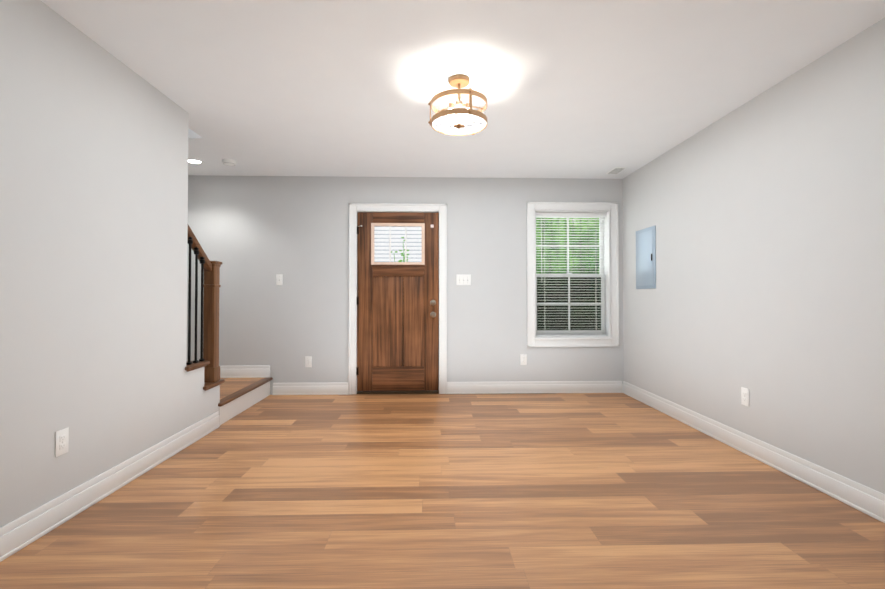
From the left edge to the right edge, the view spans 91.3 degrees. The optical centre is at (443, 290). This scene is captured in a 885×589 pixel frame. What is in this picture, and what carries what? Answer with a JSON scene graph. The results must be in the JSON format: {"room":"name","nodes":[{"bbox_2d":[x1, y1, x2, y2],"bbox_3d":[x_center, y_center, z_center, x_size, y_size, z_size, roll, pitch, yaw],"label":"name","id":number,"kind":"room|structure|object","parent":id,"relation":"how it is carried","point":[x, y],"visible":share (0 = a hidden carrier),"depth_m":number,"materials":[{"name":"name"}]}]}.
{"room":"empty living room","nodes":[
{"label":"empty living room","id":0,"kind":"room"},
{"bbox_2d":[0,0,188,527],"bbox_3d":[-1.866,-0.129,0.357,0.120,2.460,5.662,0,-1,-2],"label":"wall","id":1,"kind":"structure","parent":0,"point":[93,227],"depth_m":2.22,"materials":[{"name":"paint"}]},
{"bbox_2d":[55,427,68,456],"bbox_3d":[-1.854,0.736,2.102,0.008,0.122,0.073,0,-1,-2],"label":"electrical outlet","id":2,"kind":"object","parent":1,"relation":"attached to","point":[61,441],"visible":1,"depth_m":2.10,"materials":[{"name":"white plastic"}]},
{"bbox_2d":[0,411,219,561],"bbox_3d":[-1.803,1.036,0.579,0.020,0.135,6.135,0,-1,-2],"label":"baseboard","id":3,"kind":"structure","parent":1,"relation":"attached to","point":[21,532],"depth_m":2.27,"materials":[{"name":"white paint"}]},
{"bbox_2d":[186,175,623,394],"bbox_3d":[-0.438,-0.063,5.000,5.250,2.460,0.200,0,-1,-2],"label":"wall","id":4,"kind":"structure","parent":0,"point":[254,235],"depth_m":4.88,"materials":[{"name":"paint"}]},
{"bbox_2d":[276,274,282,284],"bbox_3d":[-1.844,-0.124,4.852,0.073,0.122,0.014,0,-1,-2],"label":"light switch","id":5,"kind":"object","parent":4,"relation":"attached to","point":[279,279],"visible":1,"depth_m":4.85,"materials":[{"name":"white plastic"}]},
{"bbox_2d":[220,365,347,394],"bbox_3d":[-2.003,1.000,4.827,1.872,0.330,0.021,0,-1,-2],"label":"baseboard","id":6,"kind":"structure","parent":4,"relation":"attached to","point":[246,371],"depth_m":4.83,"materials":[{"name":"white paint"}]},
{"bbox_2d":[305,356,311,366],"bbox_3d":[-1.514,0.798,4.851,0.073,0.122,0.008,0,-1,-2],"label":"electrical outlet","id":7,"kind":"object","parent":4,"relation":"attached to","point":[308,361],"visible":1,"depth_m":4.85,"materials":[{"name":"white plastic"}]},
{"bbox_2d":[356,212,438,390],"bbox_3d":[-0.517,0.119,4.885,0.930,2.022,0.119,0,-1,-2],"label":"door","id":8,"kind":"structure","parent":4,"relation":"in","point":[397,326],"depth_m":4.90,"materials":[{"name":"brown wood"}]},
{"bbox_2d":[348,203,446,394],"bbox_3d":[-0.516,0.090,4.984,1.107,2.154,0.220,0,-1,-2],"label":"door frame","id":9,"kind":"structure","parent":4,"relation":"attached to","point":[354,208],"depth_m":4.89,"materials":[{"name":"white paint"}]},
{"bbox_2d":[357,390,438,393],"bbox_3d":[-0.516,1.152,4.978,0.927,0.030,0.204,0,-1,-2],"label":"door sill","id":10,"kind":"structure","parent":4,"relation":"attached to","point":[401,392],"depth_m":4.88,"materials":[{"name":"brown wood"}]},
{"bbox_2d":[456,274,470,284],"bbox_3d":[0.231,-0.125,4.913,0.165,0.122,0.014,0,-1,-2],"label":"light switch","id":11,"kind":"object","parent":4,"relation":"attached to","point":[463,279],"visible":1,"depth_m":4.92,"materials":[{"name":"white plastic"}]},
{"bbox_2d":[520,354,526,364],"bbox_3d":[0.913,0.785,4.924,0.073,0.122,0.008,0,-1,-2],"label":"electrical outlet","id":12,"kind":"object","parent":4,"relation":"attached to","point":[523,359],"visible":1,"depth_m":4.92,"materials":[{"name":"white plastic"}]},
{"bbox_2d":[447,381,619,393],"bbox_3d":[1.041,1.098,4.917,1.999,0.135,0.020,0,-1,-2],"label":"baseboard","id":13,"kind":"structure","parent":4,"relation":"attached to","point":[503,387],"depth_m":4.91,"materials":[{"name":"white paint"}]},
{"bbox_2d":[527,202,618,346],"bbox_3d":[1.482,-0.187,5.043,1.056,1.656,0.229,0,-1,-2],"label":"window","id":14,"kind":"structure","parent":4,"relation":"in","point":[563,325],"depth_m":5.04,"materials":[{"name":"white paint"}]},
{"bbox_2d":[536,212,605,335],"bbox_3d":[1.482,-0.192,5.036,0.842,1.438,0.052,0,-1,-2],"label":"window blinds","id":15,"kind":"object","parent":14,"relation":"attached to","point":[594,215],"visible":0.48,"depth_m":5.04,"materials":[{"name":"white plastic"}]},
{"bbox_2d":[0,393,884,588],"bbox_3d":[-0.327,1.164,1.259,5.250,0.100,7.650,0,-1,-2],"label":"floor","id":16,"kind":"structure","parent":0,"point":[512,491],"depth_m":2.21,"materials":[{"name":"brown wood"}]},
{"bbox_2d":[185,225,272,427],"bbox_3d":[-2.395,0.316,3.874,1.028,1.671,1.920,0,-1,-2],"label":"stairs","id":17,"kind":"structure","parent":16,"relation":"on","point":[209,391],"depth_m":3.58,"materials":[{"name":"white paint"}]},
{"bbox_2d":[41,0,884,178],"bbox_3d":[-0.327,-1.406,1.296,5.250,0.120,7.650,0,-1,-2],"label":"ceiling","id":18,"kind":"structure","parent":0,"point":[589,89],"depth_m":2.60,"materials":[{"name":"paint"}]},
{"bbox_2d":[188,158,204,164],"bbox_3d":[-2.504,-1.297,4.346,0.180,0.010,0.180,0,-1,-2],"label":"recessed light","id":19,"kind":"object","parent":18,"relation":"in","point":[195,161],"visible":0.85,"depth_m":4.35,"materials":[{"name":"white plastic"}]},
{"bbox_2d":[222,159,236,165],"bbox_3d":[-2.143,-1.282,4.326,0.132,0.040,0.132,0,-1,-2],"label":"smoke detector","id":20,"kind":"object","parent":18,"relation":"attached to","point":[229,162],"visible":1,"depth_m":4.29,"materials":[{"name":"white plastic"}]},
{"bbox_2d":[428,74,486,135],"bbox_3d":[0.090,-1.172,2.706,0.370,0.306,0.361,0,-1,-2],"label":"pendant light fixture","id":21,"kind":"object","parent":18,"relation":"hanging from","point":[466,120],"visible":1,"depth_m":2.67,"materials":[{"name":"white glass"}]},
{"bbox_2d":[606,167,626,173],"bbox_3d":[1.859,-1.292,4.656,0.130,0.010,0.240,0,-1,-2],"label":"ceiling vent","id":22,"kind":"object","parent":18,"relation":"in","point":[615,170],"visible":0.96,"depth_m":4.63,"materials":[{"name":"white plastic"}]},
{"bbox_2d":[622,18,884,493],"bbox_3d":[2.238,-0.116,1.313,0.120,2.460,7.330,0,-1,-2],"label":"wall","id":23,"kind":"structure","parent":0,"point":[764,212],"depth_m":2.73,"materials":[{"name":"paint"}]},
{"bbox_2d":[636,226,655,288],"bbox_3d":[2.074,-0.331,4.448,0.020,0.620,0.400,0,-1,-2],"label":"electrical panel","id":24,"kind":"object","parent":23,"relation":"attached to","point":[645,258],"visible":1,"depth_m":4.41,"materials":[{"name":"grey metal"}]},
{"bbox_2d":[741,387,748,406],"bbox_3d":[2.122,0.745,3.040,0.008,0.122,0.073,0,-1,-2],"label":"electrical outlet","id":25,"kind":"object","parent":23,"relation":"attached to","point":[745,396],"visible":1,"depth_m":3.03,"materials":[{"name":"white plastic"}]},
{"bbox_2d":[620,381,884,522],"bbox_3d":[2.167,1.046,1.294,0.021,0.135,7.330,0,-1,-2],"label":"baseboard","id":26,"kind":"structure","parent":23,"relation":"attached to","point":[869,501],"depth_m":2.73,"materials":[{"name":"white paint"}]},
{"label":"outside","id":27,"kind":"structure","parent":0,"visible":0},
{"bbox_3d":[1.678,1.271,7.345,9.500,0.100,4.400,0,-1,-2],"label":"ground","id":28,"kind":"structure","parent":27,"visible":0},
{"bbox_2d":[391,237,408,261],"bbox_3d":[-0.542,0.215,6.144,0.450,1.977,0.440,0,-1,-2],"label":"plant","id":29,"kind":"object","parent":28,"relation":"on","point":[401,253],"depth_m":6.16,"materials":[{"name":"green plant"}]},
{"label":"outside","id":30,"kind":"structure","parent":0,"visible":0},
{"bbox_2d":[374,226,421,261],"bbox_3d":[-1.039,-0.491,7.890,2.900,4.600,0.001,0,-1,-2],"label":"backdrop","id":31,"kind":"structure","parent":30,"point":[379,236],"depth_m":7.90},
{"bbox_2d":[536,218,598,273],"bbox_3d":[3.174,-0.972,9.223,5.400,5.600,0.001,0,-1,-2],"label":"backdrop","id":32,"kind":"structure","parent":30,"point":[570,248],"depth_m":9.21,"materials":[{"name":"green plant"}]}
]}

